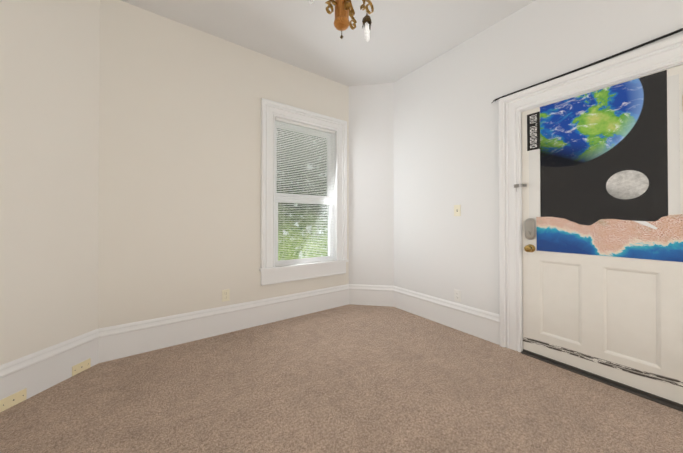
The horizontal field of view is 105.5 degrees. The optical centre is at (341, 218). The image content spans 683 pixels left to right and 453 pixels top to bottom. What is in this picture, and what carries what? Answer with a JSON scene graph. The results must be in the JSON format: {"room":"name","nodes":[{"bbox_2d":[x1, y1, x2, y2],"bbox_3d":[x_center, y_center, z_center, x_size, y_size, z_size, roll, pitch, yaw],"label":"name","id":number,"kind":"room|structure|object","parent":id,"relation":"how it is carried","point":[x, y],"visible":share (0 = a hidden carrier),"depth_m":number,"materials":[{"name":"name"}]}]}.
{"room":"empty room","nodes":[
{"label":"empty room","id":0,"kind":"room"},
{"bbox_2d":[0,0,99,364],"bbox_3d":[-2.098,-0.333,1.499,0.200,3.010,1.131,0,0,9],"label":"wall","id":1,"kind":"structure","parent":0,"point":[49,125],"depth_m":1.73,"materials":[{"name":"beige paint"}]},
{"bbox_2d":[0,284,499,399],"bbox_3d":[0.511,0.982,0.440,3.682,0.264,5.400,0,-1,-36],"label":"baseboard","id":2,"kind":"structure","parent":1,"relation":"attached to","point":[37,372],"depth_m":2.41,"materials":[{"name":"white paint"}]},
{"bbox_2d":[0,388,26,411],"bbox_3d":[-1.963,1.086,1.553,0.007,0.070,0.115,0,0,9],"label":"outlet","id":3,"kind":"object","parent":2,"relation":"attached to","point":[13,400],"visible":1,"depth_m":1.55,"materials":[{"name":"beige plastic"}]},
{"bbox_2d":[72,358,90,375],"bbox_3d":[-1.904,1.089,1.903,0.007,0.070,0.115,0,0,9],"label":"outlet","id":4,"kind":"object","parent":2,"relation":"attached to","point":[81,366],"visible":1,"depth_m":1.90,"materials":[{"name":"beige plastic"}]},
{"bbox_2d":[98,0,348,328],"bbox_3d":[-0.964,-0.322,2.839,2.643,3.010,0.200,0,-1,-36],"label":"wall","id":5,"kind":"structure","parent":0,"point":[179,164],"depth_m":2.37,"materials":[{"name":"beige paint"}]},
{"bbox_2d":[222,289,229,301],"bbox_3d":[-1.146,0.762,2.572,0.070,0.115,0.008,0,-1,-36],"label":"outlet","id":6,"kind":"object","parent":5,"relation":"attached to","point":[226,295],"visible":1,"depth_m":2.57,"materials":[{"name":"beige plastic"}]},
{"bbox_2d":[259,98,347,285],"bbox_3d":[-0.460,-0.282,3.187,1.157,1.999,0.280,0,-1,-36],"label":"window frame","id":7,"kind":"structure","parent":5,"relation":"attached to","point":[271,272],"depth_m":2.99,"materials":[{"name":"white paint"}]},
{"bbox_2d":[275,122,332,264],"bbox_3d":[-0.458,-0.295,3.184,0.799,1.662,0.082,0,-1,-36],"label":"window","id":8,"kind":"structure","parent":5,"relation":"in","point":[329,256],"depth_m":3.18,"materials":[{"name":"white paint"}]},
{"bbox_2d":[275,117,334,265],"bbox_3d":[-0.412,-0.296,3.119,0.797,1.658,0.043,0,-1,-36],"label":"window blind","id":9,"kind":"object","parent":8,"relation":"attached to","point":[306,127],"visible":0.94,"depth_m":3.10,"materials":[{"name":"white plastic"}]},
{"bbox_2d":[121,0,534,85],"bbox_3d":[0.511,-1.836,0.463,4.282,0.080,6.000,0,-1,-36],"label":"ceiling","id":10,"kind":"structure","parent":0,"point":[407,37],"depth_m":2.43,"materials":[{"name":"paint"}]},
{"bbox_2d":[309,0,373,41],"bbox_3d":[0.053,-1.382,1.346,0.503,0.814,0.309,0,-1,-36],"label":"chandelier","id":11,"kind":"object","parent":10,"relation":"hanging from","point":[343,12],"visible":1,"depth_m":1.41,"materials":[{"name":"gold metal"}]},
{"bbox_2d":[0,304,682,452],"bbox_3d":[0.511,1.144,0.439,4.282,0.060,6.000,0,-1,-36],"label":"floor","id":12,"kind":"structure","parent":0,"point":[350,378],"depth_m":1.59,"materials":[{"name":"carpet"}]},
{"bbox_2d":[521,349,682,411],"bbox_3d":[1.786,1.110,1.846,0.090,0.030,0.863,0,-1,-36],"label":"threshold","id":13,"kind":"object","parent":12,"relation":"on","point":[647,395],"visible":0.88,"depth_m":1.76,"materials":[{"name":"grey metal"}]},
{"bbox_2d":[349,83,393,285],"bbox_3d":[0.405,-0.317,3.524,0.592,3.010,0.200,0,0,9],"label":"wall","id":14,"kind":"structure","parent":0,"point":[371,184],"depth_m":3.42,"materials":[{"name":"white paint"}]},
{"bbox_2d":[394,0,682,314],"bbox_3d":[2.243,-0.334,1.365,0.200,3.010,5.271,0,-1,-36],"label":"wall","id":15,"kind":"structure","parent":0,"point":[446,134],"depth_m":2.53,"materials":[{"name":"white paint"}]},
{"bbox_2d":[454,289,460,301],"bbox_3d":[1.186,0.789,2.655,0.008,0.115,0.070,0,-1,-36],"label":"outlet","id":16,"kind":"object","parent":15,"relation":"attached to","point":[457,295],"visible":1,"depth_m":2.65,"materials":[{"name":"white plastic"}]},
{"bbox_2d":[454,205,460,215],"bbox_3d":[1.182,-0.081,2.659,0.017,0.115,0.070,0,-1,-36],"label":"light switch","id":17,"kind":"object","parent":15,"relation":"attached to","point":[457,210],"visible":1,"depth_m":2.66,"materials":[{"name":"beige plastic"}]},
{"bbox_2d":[492,28,682,102],"bbox_3d":[2.096,-1.121,1.362,0.030,0.134,2.483,0,-1,-36],"label":"cord","id":18,"kind":"object","parent":15,"relation":"attached to","point":[636,47],"visible":0.96,"depth_m":1.78,"materials":[{"name":"black rubber"}]},
{"bbox_2d":[499,34,682,351],"bbox_3d":[1.839,0.028,1.892,0.242,2.195,1.187,0,-1,-36],"label":"door frame","id":19,"kind":"structure","parent":15,"relation":"attached to","point":[657,57],"depth_m":2.20,"materials":[{"name":"white paint"}]},
{"bbox_2d":[522,64,682,404],"bbox_3d":[1.795,0.104,1.860,0.042,2.018,0.857,0,-1,-36],"label":"door","id":20,"kind":"structure","parent":15,"relation":"in","point":[618,319],"depth_m":1.78,"materials":[{"name":"paint"}]},
{"bbox_2d":[514,184,526,191],"bbox_3d":[1.507,-0.259,2.193,0.040,0.064,0.084,0,-1,-36],"label":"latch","id":21,"kind":"object","parent":20,"relation":"attached to","point":[517,185],"visible":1,"depth_m":2.20,"materials":[{"name":"silver metal"}]},
{"bbox_2d":[524,244,534,251],"bbox_3d":[1.534,0.247,2.125,0.070,0.066,0.066,0,-1,-36],"label":"door knob","id":22,"kind":"object","parent":20,"relation":"attached to","point":[529,248],"depth_m":2.12,"materials":[{"name":"gold metal"}]},
{"bbox_2d":[525,218,535,239],"bbox_3d":[1.546,0.087,2.135,0.043,0.182,0.076,0,-1,-36],"label":"door lock","id":23,"kind":"object","parent":20,"relation":"attached to","point":[530,228],"depth_m":2.13,"materials":[{"name":"grey metal"}]},
{"bbox_2d":[527,74,679,218],"bbox_3d":[1.776,-0.431,1.852,0.002,0.872,0.775,0,-1,-36],"label":"window","id":24,"kind":"structure","parent":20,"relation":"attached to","point":[533,131],"depth_m":1.57,"materials":[{"name":"white wood"}]},
{"bbox_2d":[540,70,667,225],"bbox_3d":[1.789,-0.408,1.833,0.001,0.985,0.640,0,-1,-36],"label":"poster","id":25,"kind":"object","parent":20,"relation":"attached to","point":[603,153],"visible":1,"depth_m":1.78,"materials":[{"name":"paper"}]},
{"bbox_2d":[536,214,682,261],"bbox_3d":[1.800,0.118,1.808,0.004,0.281,0.743,0,-1,-36],"label":"poster","id":26,"kind":"object","parent":20,"relation":"attached to","point":[661,238],"visible":1,"depth_m":1.74,"materials":[{"name":"multicoloured paper"}]},
{"label":"outside","id":27,"kind":"structure","parent":0,"visible":0},
{"bbox_2d":[277,128,327,260],"bbox_3d":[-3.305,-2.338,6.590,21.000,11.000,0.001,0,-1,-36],"label":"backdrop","id":28,"kind":"structure","parent":27,"point":[289,241],"depth_m":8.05,"materials":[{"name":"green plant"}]}
]}

